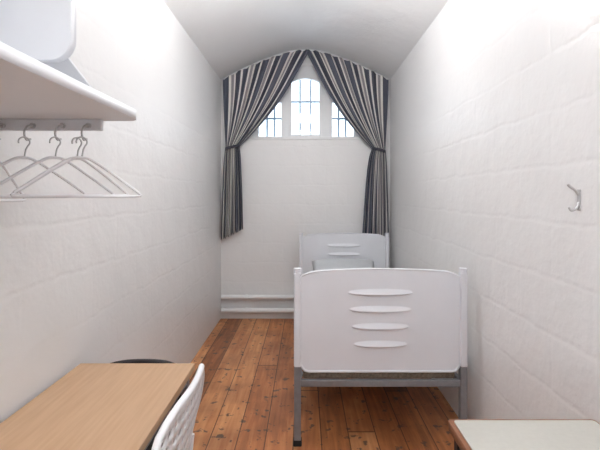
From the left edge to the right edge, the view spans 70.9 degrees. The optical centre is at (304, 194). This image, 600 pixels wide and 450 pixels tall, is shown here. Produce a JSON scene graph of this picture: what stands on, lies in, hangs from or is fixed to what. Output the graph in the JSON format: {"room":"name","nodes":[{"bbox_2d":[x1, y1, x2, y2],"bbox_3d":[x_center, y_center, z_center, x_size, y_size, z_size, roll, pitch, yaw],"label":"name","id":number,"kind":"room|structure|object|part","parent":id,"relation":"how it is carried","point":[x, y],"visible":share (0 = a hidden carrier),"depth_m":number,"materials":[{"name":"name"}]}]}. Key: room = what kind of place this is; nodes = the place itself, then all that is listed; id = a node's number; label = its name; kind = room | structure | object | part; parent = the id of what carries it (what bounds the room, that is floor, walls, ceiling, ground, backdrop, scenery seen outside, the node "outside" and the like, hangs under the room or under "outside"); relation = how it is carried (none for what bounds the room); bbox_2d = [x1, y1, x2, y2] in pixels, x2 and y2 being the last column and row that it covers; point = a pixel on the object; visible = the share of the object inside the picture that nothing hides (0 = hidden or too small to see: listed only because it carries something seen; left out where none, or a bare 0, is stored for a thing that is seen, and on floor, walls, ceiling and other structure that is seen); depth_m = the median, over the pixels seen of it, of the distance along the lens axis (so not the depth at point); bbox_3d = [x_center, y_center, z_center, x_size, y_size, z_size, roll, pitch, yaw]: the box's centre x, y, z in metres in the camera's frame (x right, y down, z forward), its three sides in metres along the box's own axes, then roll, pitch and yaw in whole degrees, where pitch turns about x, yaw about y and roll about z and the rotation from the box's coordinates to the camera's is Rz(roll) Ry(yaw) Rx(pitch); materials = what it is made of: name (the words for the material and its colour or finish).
{"room":"prison interior","nodes":[
{"label":"prison interior","id":0,"kind":"room"},
{"bbox_2d":[0,0,220,422],"bbox_3d":[-1.030,0.035,1.915,0.150,2.730,6.330,0,0,0],"label":"wall","id":1,"kind":"structure","parent":0,"point":[83,280],"depth_m":2.18,"materials":[{"name":"paint"}]},
{"bbox_2d":[0,0,135,140],"bbox_3d":[-0.732,-0.449,0.900,0.447,0.582,0.800,0,0,0],"label":"wall shelf","id":2,"kind":"object","parent":1,"relation":"attached to","point":[42,89],"visible":0.98,"depth_m":0.99,"materials":[{"name":"laminate"}]},
{"bbox_2d":[0,160,26,201],"bbox_3d":[-0.905,-0.074,1.222,0.010,0.192,0.341,0,0,-6],"label":"hanger","id":3,"kind":"object","parent":2,"relation":"hanging from","point":[4,166],"visible":0.69,"depth_m":1.31,"materials":[{"name":"metal"}]},
{"bbox_2d":[0,136,85,193],"bbox_3d":[-0.815,-0.081,1.222,0.341,0.179,0.010,0,0,-42],"label":"hanger","id":4,"kind":"object","parent":2,"relation":"hanging from","point":[28,145],"visible":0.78,"depth_m":1.23,"materials":[{"name":"metal"}]},
{"bbox_3d":[-0.783,-0.211,1.271,0.343,0.034,0.018,0,0,0],"label":"hook rail","id":5,"kind":"part","parent":2,"relation":"part of","materials":[{"name":"laminate"}]},
{"bbox_2d":[0,136,113,197],"bbox_3d":[-0.725,-0.081,1.222,0.010,0.179,0.352,0,0,42],"label":"hanger","id":6,"kind":"object","parent":2,"relation":"hanging from","point":[14,175],"visible":0.73,"depth_m":1.21,"materials":[{"name":"metal"}]},
{"bbox_2d":[10,137,128,197],"bbox_3d":[-0.662,-0.081,1.222,0.009,0.175,0.352,0,0,30],"label":"hanger","id":7,"kind":"object","parent":2,"relation":"hanging from","point":[14,193],"visible":0.93,"depth_m":1.17,"materials":[{"name":"metal"}]},
{"bbox_2d":[12,136,141,197],"bbox_3d":[-0.648,-0.081,1.222,0.341,0.179,0.009,0,0,-36],"label":"hanger","id":8,"kind":"object","parent":2,"relation":"hanging from","point":[85,145],"visible":0.8,"depth_m":1.24,"materials":[{"name":"metal"}]},
{"bbox_2d":[221,49,389,307],"bbox_3d":[0.005,-0.130,4.930,1.921,3.060,0.300,0,0,0],"label":"wall","id":9,"kind":"structure","parent":0,"point":[290,188],"depth_m":4.78,"materials":[{"name":"paint"}]},
{"bbox_2d":[221,294,293,313],"bbox_3d":[0.005,1.222,4.732,1.881,0.216,0.094,0,0,0],"label":"pipe","id":10,"kind":"object","parent":9,"relation":"attached to","point":[246,310],"visible":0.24,"depth_m":4.70,"materials":[{"name":"metal"}]},
{"bbox_2d":[221,313,293,318],"bbox_3d":[0.005,1.370,4.773,1.919,0.060,0.014,0,0,0],"label":"baseboard","id":11,"kind":"structure","parent":9,"relation":"attached to","point":[223,315],"depth_m":4.77,"materials":[{"name":"paint"}]},
{"bbox_2d":[266,117,267,135],"bbox_3d":[-0.452,-0.930,5.020,0.022,0.540,0.022,0,0,0],"label":"bar","id":12,"kind":"object","parent":9,"relation":"attached to","point":[267,117],"visible":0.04,"depth_m":5.01,"materials":[{"name":"metal"}]},
{"bbox_2d":[299,80,300,134],"bbox_3d":[-0.058,-1.065,5.020,0.022,0.810,0.022,0,0,0],"label":"bar","id":13,"kind":"object","parent":9,"relation":"attached to","point":[299,80],"visible":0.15,"depth_m":5.01,"materials":[{"name":"metal"}]},
{"bbox_2d":[221,49,389,80],"bbox_3d":[0.005,-1.468,4.765,1.905,0.365,0.024,0,0,0],"label":"trim","id":14,"kind":"structure","parent":9,"relation":"attached to","point":[300,49],"depth_m":4.75,"materials":[{"name":"paint"}]},
{"bbox_2d":[253,66,358,135],"bbox_3d":[0.015,-1.080,4.912,1.230,0.840,0.075,0,0,0],"label":"window","id":15,"kind":"structure","parent":9,"relation":"in","point":[305,72],"depth_m":4.89,"materials":[{"name":"paint"}]},
{"bbox_2d":[289,83,291,135],"bbox_3d":[-0.170,-0.998,4.890,0.030,0.645,0.030,0,0,0],"label":"casement stile","id":16,"kind":"object","parent":15,"relation":"attached to","point":[290,86],"visible":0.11,"depth_m":4.88,"materials":[{"name":"white wood"}]},
{"bbox_3d":[0.180,-0.998,4.890,0.030,0.645,0.030,0,0,0],"label":"casement stile","id":17,"kind":"part","parent":15,"relation":"part of","materials":[{"name":"white wood"}]},
{"bbox_2d":[252,136,360,139],"bbox_3d":[0.015,-0.647,4.829,1.230,0.034,0.122,0,0,0],"label":"window sill","id":18,"kind":"structure","parent":9,"relation":"attached to","point":[253,137],"depth_m":4.77,"materials":[{"name":"paint"}]},
{"bbox_2d":[310,80,311,134],"bbox_3d":[0.068,-1.065,5.020,0.022,0.810,0.022,0,0,0],"label":"bar","id":19,"kind":"object","parent":9,"relation":"attached to","point":[310,80],"visible":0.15,"depth_m":5.01,"materials":[{"name":"metal"}]},
{"bbox_2d":[292,101,318,102],"bbox_3d":[0.005,-1.110,5.020,0.420,0.020,0.020,0,0,0],"label":"bar","id":20,"kind":"object","parent":19,"relation":"attached to","point":[292,101],"visible":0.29,"depth_m":5.01,"materials":[{"name":"metal"}]},
{"bbox_2d":[345,119,346,135],"bbox_3d":[0.485,-0.930,5.020,0.022,0.540,0.022,0,0,0],"label":"bar","id":21,"kind":"object","parent":9,"relation":"attached to","point":[345,119],"visible":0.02,"depth_m":5.01,"materials":[{"name":"metal"}]},
{"bbox_2d":[163,0,447,78],"bbox_3d":[0.005,-1.560,1.915,1.921,0.500,6.330,0,0,0],"label":"ceiling","id":22,"kind":"structure","parent":0,"point":[232,36],"depth_m":3.80,"materials":[{"name":"paint"}]},
{"bbox_2d":[221,49,309,239],"bbox_3d":[-0.441,-0.558,4.682,0.993,2.116,0.100,0,0,2],"label":"curtain","id":23,"kind":"object","parent":22,"relation":"hanging from","point":[251,94],"visible":1,"depth_m":4.69,"materials":[{"name":"fabric"}]},
{"bbox_2d":[305,49,388,235],"bbox_3d":[0.468,-0.553,4.682,0.938,2.125,0.100,0,0,-2],"label":"curtain","id":24,"kind":"object","parent":22,"relation":"hanging from","point":[360,94],"visible":0.96,"depth_m":4.69,"materials":[{"name":"fabric"}]},
{"bbox_2d":[165,319,457,449],"bbox_3d":[0.005,1.450,1.915,2.221,0.100,6.330,0,0,0],"label":"floor","id":25,"kind":"structure","parent":0,"point":[247,400],"depth_m":2.79,"materials":[{"name":"brown wood"}]},
{"bbox_2d":[0,363,194,449],"bbox_3d":[-0.697,1.050,1.187,0.477,0.700,1.134,0,0,0],"label":"writing desk","id":26,"kind":"object","parent":25,"relation":"on","point":[93,406],"visible":1,"depth_m":1.37,"materials":[{"name":"brown wood"}]},
{"bbox_3d":[-0.488,1.060,1.715,0.028,0.664,0.028,0,0,0],"label":"leg","id":27,"kind":"part","parent":26,"relation":"part of","materials":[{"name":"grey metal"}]},
{"bbox_2d":[112,359,180,449],"bbox_3d":[-0.695,1.054,1.663,0.404,0.690,0.362,0,0,0],"label":"desk chair","id":28,"kind":"object","parent":25,"relation":"on","point":[149,447],"visible":0.06,"depth_m":1.81,"materials":[{"name":"black plastic"}]},
{"bbox_3d":[-0.695,0.969,1.640,0.341,0.025,0.301,0,0,0],"label":"seat","id":29,"kind":"part","parent":28,"relation":"part of","materials":[{"name":"white plastic"}]},
{"bbox_2d":[151,363,204,449],"bbox_3d":[-0.551,0.972,1.232,0.473,0.854,0.519,0,0,0],"label":"chair","id":30,"kind":"object","parent":25,"relation":"on","point":[180,421],"visible":1,"depth_m":1.15,"materials":[{"name":"white plastic"}]},
{"bbox_3d":[-0.383,1.100,1.411,0.079,0.599,0.028,0,0,-16],"label":"leg","id":31,"kind":"part","parent":30,"relation":"part of","materials":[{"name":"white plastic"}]},
{"bbox_2d":[293,233,466,446],"bbox_3d":[0.421,0.904,3.460,0.975,0.991,2.246,0,0,0],"label":"bed","id":32,"kind":"object","parent":25,"relation":"on","point":[381,318],"visible":0.94,"depth_m":2.36,"materials":[{"name":"metal"}]},
{"bbox_3d":[-0.042,0.696,2.360,0.040,0.528,0.044,0,0,0],"label":"foot post","id":33,"kind":"part","parent":32,"relation":"part of","materials":[{"name":"metal"}]},
{"bbox_3d":[-0.042,1.163,2.360,0.038,0.415,0.038,0,0,0],"label":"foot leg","id":34,"kind":"part","parent":32,"relation":"part of","materials":[{"name":"grey metal"}]},
{"bbox_3d":[-0.042,0.696,4.560,0.040,0.528,0.044,0,0,0],"label":"head post","id":35,"kind":"part","parent":32,"relation":"part of","materials":[{"name":"metal"}]},
{"bbox_3d":[0.421,0.702,4.552,0.891,0.573,0.021,0,0,0],"label":"head panel","id":36,"kind":"part","parent":32,"relation":"part of","materials":[{"name":"plastic"}]},
{"bbox_2d":[303,371,454,377],"bbox_3d":[0.421,0.973,3.460,0.867,0.146,2.130,0,0,0],"label":"mattress","id":37,"kind":"object","parent":32,"relation":"on","point":[305,374],"visible":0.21,"depth_m":2.40,"materials":[{"name":"grey fabric"}]},
{"bbox_2d":[312,259,373,270],"bbox_3d":[0.400,0.770,4.300,0.660,0.208,0.357,0,0,0],"label":"pillow","id":38,"kind":"object","parent":37,"relation":"on","point":[322,264],"visible":0.41,"depth_m":4.29,"materials":[{"name":"white fabric"}]},
{"bbox_3d":[0.421,0.702,2.352,0.891,0.573,0.021,0,0,0],"label":"foot panel","id":39,"kind":"part","parent":32,"relation":"part of","materials":[{"name":"plastic"}]},
{"bbox_3d":[0.421,1.052,2.360,0.889,0.036,0.028,0,0,0],"label":"foot cross rail","id":40,"kind":"part","parent":32,"relation":"part of","materials":[{"name":"grey metal"}]},
{"bbox_3d":[0.885,0.696,4.560,0.040,0.528,0.044,0,0,0],"label":"head post","id":41,"kind":"part","parent":32,"relation":"part of","materials":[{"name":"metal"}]},
{"bbox_3d":[0.885,0.696,2.360,0.040,0.528,0.044,0,0,0],"label":"foot post","id":42,"kind":"part","parent":32,"relation":"part of","materials":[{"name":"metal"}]},
{"bbox_3d":[0.885,1.163,2.360,0.038,0.415,0.038,0,0,0],"label":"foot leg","id":43,"kind":"part","parent":32,"relation":"part of","materials":[{"name":"grey metal"}]},
{"bbox_2d":[449,419,599,449],"bbox_3d":[0.675,1.049,0.834,0.459,0.702,0.968,0,0,0],"label":"side table","id":44,"kind":"object","parent":25,"relation":"on","point":[468,434],"visible":1,"depth_m":1.23,"materials":[{"name":"beige laminate"}]},
{"bbox_3d":[0.475,1.061,1.285,0.030,0.662,0.030,0,0,0],"label":"leg","id":45,"kind":"part","parent":44,"relation":"part of","materials":[{"name":"black wood"}]},
{"bbox_2d":[390,0,599,422],"bbox_3d":[1.041,0.035,1.915,0.150,2.730,6.330,0,0,0],"label":"wall","id":46,"kind":"structure","parent":0,"point":[495,108],"depth_m":1.98,"materials":[{"name":"paint"}]},
{"bbox_2d":[567,184,580,211],"bbox_3d":[0.943,0.009,1.480,0.046,0.099,0.016,0,0,0],"label":"coat hook","id":47,"kind":"object","parent":46,"relation":"attached to","point":[578,191],"visible":1,"depth_m":1.48,"materials":[{"name":"metal"}]},
{"bbox_3d":[0.964,0.018,1.480,0.005,0.075,0.016,0,0,0],"label":"plate","id":48,"kind":"part","parent":47,"relation":"part of","materials":[{"name":"metal"}]}
]}

